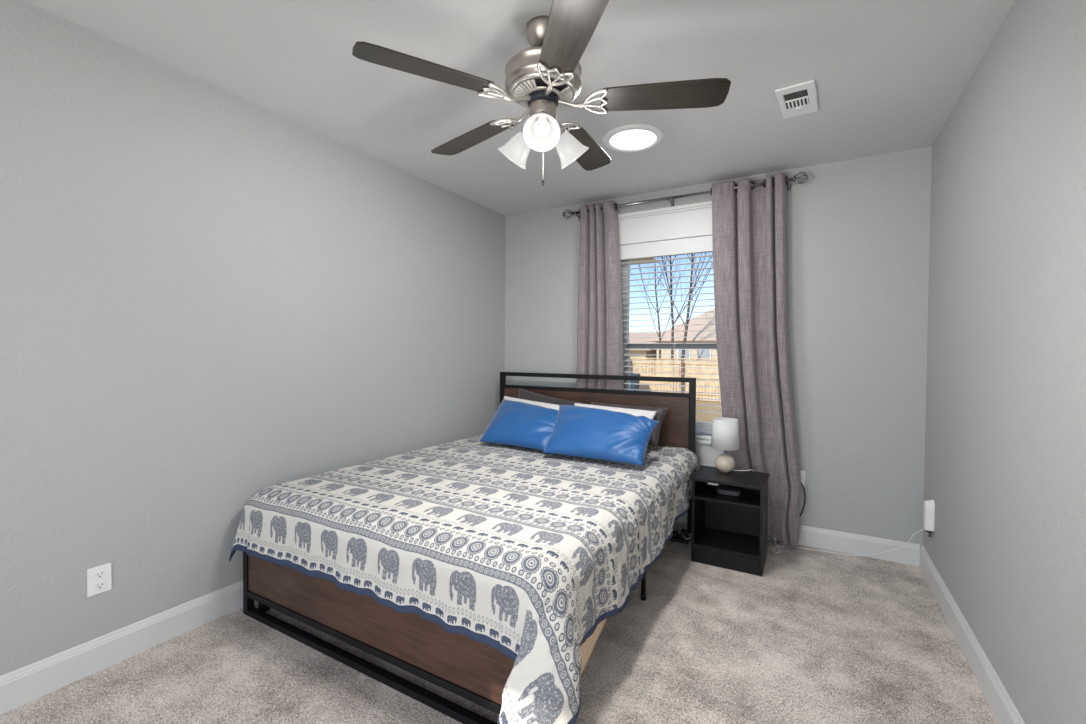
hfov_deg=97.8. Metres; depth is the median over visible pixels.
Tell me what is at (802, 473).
wall outlet
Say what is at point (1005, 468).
wall
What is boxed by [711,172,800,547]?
curtain
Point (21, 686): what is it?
baseboard
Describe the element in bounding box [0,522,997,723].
floor
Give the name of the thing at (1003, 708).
baseboard
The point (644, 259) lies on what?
roof eave
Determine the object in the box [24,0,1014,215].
ceiling
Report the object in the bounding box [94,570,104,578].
receptacle
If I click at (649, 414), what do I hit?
pillow
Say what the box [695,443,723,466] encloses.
trim
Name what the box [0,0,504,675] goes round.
wall
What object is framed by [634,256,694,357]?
bare tree
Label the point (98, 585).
receptacle
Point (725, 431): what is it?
table lamp
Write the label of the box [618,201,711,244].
trim
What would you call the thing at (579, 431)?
pillow
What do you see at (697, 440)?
trim
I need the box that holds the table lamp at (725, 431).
[711,417,739,472]
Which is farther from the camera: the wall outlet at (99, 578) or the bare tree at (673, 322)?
the bare tree at (673, 322)
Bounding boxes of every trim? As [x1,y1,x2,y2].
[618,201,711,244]
[695,438,710,443]
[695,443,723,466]
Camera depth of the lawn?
17.49 m
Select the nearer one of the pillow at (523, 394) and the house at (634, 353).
the pillow at (523, 394)
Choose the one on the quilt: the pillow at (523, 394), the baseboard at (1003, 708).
the pillow at (523, 394)
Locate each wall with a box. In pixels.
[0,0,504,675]
[505,146,931,546]
[923,0,1085,723]
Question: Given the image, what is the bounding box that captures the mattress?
[580,618,606,675]
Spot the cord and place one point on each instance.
(922, 529)
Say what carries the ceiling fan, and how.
hanging from the ceiling
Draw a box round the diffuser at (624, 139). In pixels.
[610,130,655,148]
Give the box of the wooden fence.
[630,358,720,401]
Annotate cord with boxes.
[773,529,924,555]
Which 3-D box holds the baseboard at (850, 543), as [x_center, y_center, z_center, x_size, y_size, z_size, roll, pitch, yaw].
[0.934,1.110,3.502,2.930,0.126,0.014,1,1,30]
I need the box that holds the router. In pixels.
[717,486,740,495]
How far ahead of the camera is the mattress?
1.71 m
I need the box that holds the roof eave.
[630,258,659,264]
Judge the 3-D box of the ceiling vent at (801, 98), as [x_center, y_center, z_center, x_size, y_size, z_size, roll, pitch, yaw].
[1.204,-1.233,2.241,0.162,0.014,0.304,1,1,33]
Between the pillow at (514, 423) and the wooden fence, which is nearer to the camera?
the pillow at (514, 423)
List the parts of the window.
sash, meeting rail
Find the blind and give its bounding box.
[620,235,721,438]
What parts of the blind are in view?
ladder cord, rail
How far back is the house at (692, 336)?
33.56 m
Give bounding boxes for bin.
[630,373,640,390]
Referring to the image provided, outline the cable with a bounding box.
[777,483,805,543]
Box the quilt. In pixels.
[229,434,699,723]
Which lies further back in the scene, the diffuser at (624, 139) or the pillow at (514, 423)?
the pillow at (514, 423)
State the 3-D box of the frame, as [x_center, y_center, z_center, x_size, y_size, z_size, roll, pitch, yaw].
[-0.179,0.647,2.741,1.617,1.071,2.125,1,1,30]
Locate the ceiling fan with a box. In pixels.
[352,0,730,185]
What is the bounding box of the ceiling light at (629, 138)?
[602,124,663,152]
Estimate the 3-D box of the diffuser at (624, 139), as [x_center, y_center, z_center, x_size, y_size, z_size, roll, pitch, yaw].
[0.504,-1.249,2.656,0.254,0.004,0.254,1,1,30]
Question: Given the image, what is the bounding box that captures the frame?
[243,372,695,723]
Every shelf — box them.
[694,527,759,559]
[695,483,759,508]
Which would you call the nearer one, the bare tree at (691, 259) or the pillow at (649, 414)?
the pillow at (649, 414)
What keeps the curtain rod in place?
attached to the wall at (858, 229)
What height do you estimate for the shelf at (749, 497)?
0.016 m
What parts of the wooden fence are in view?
rail, rail, rail, post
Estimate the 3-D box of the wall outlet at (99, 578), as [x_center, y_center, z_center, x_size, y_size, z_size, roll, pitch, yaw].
[-1.712,0.841,1.830,0.008,0.107,0.072,1,1,30]
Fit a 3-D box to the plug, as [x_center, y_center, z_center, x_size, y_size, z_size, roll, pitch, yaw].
[2.079,0.841,2.553,0.040,0.203,0.067,1,1,30]
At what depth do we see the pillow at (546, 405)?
3.62 m
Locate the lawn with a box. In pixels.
[679,383,721,430]
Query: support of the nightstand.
on the floor
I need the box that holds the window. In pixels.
[621,251,716,434]
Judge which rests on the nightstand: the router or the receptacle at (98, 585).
the router
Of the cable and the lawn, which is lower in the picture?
the cable
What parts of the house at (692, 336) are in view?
pane, pane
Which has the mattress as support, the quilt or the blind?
the quilt
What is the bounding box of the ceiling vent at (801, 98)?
[775,80,817,118]
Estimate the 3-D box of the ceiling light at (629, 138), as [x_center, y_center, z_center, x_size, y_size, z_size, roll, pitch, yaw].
[0.504,-1.246,2.656,0.342,0.014,0.342,1,1,30]
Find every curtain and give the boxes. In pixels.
[576,201,623,389]
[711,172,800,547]
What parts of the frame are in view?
footboard, wood panel, wood panel, headboard, leg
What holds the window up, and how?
in the wall at (858, 229)
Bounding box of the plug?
[923,499,934,536]
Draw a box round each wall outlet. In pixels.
[87,563,111,596]
[800,470,804,486]
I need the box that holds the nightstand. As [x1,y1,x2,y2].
[691,465,768,576]
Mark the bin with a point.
(632, 386)
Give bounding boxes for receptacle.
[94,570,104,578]
[94,581,105,589]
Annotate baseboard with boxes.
[0,580,255,714]
[674,513,919,565]
[920,545,1024,723]
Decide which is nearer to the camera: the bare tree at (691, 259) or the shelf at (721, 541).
the shelf at (721, 541)
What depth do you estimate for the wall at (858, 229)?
2.96 m
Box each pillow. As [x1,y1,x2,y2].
[479,399,557,449]
[503,396,558,409]
[518,388,580,405]
[543,405,659,465]
[574,403,656,451]
[591,402,667,445]
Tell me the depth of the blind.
3.48 m
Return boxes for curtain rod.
[562,172,808,220]
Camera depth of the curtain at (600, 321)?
3.64 m
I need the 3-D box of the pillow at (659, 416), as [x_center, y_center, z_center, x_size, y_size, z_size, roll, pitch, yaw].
[0.571,0.429,3.326,0.580,0.250,0.170,1,1,30]
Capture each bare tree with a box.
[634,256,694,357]
[650,253,712,390]
[661,253,712,371]
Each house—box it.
[629,332,661,374]
[645,308,717,383]
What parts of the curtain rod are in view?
rod, rod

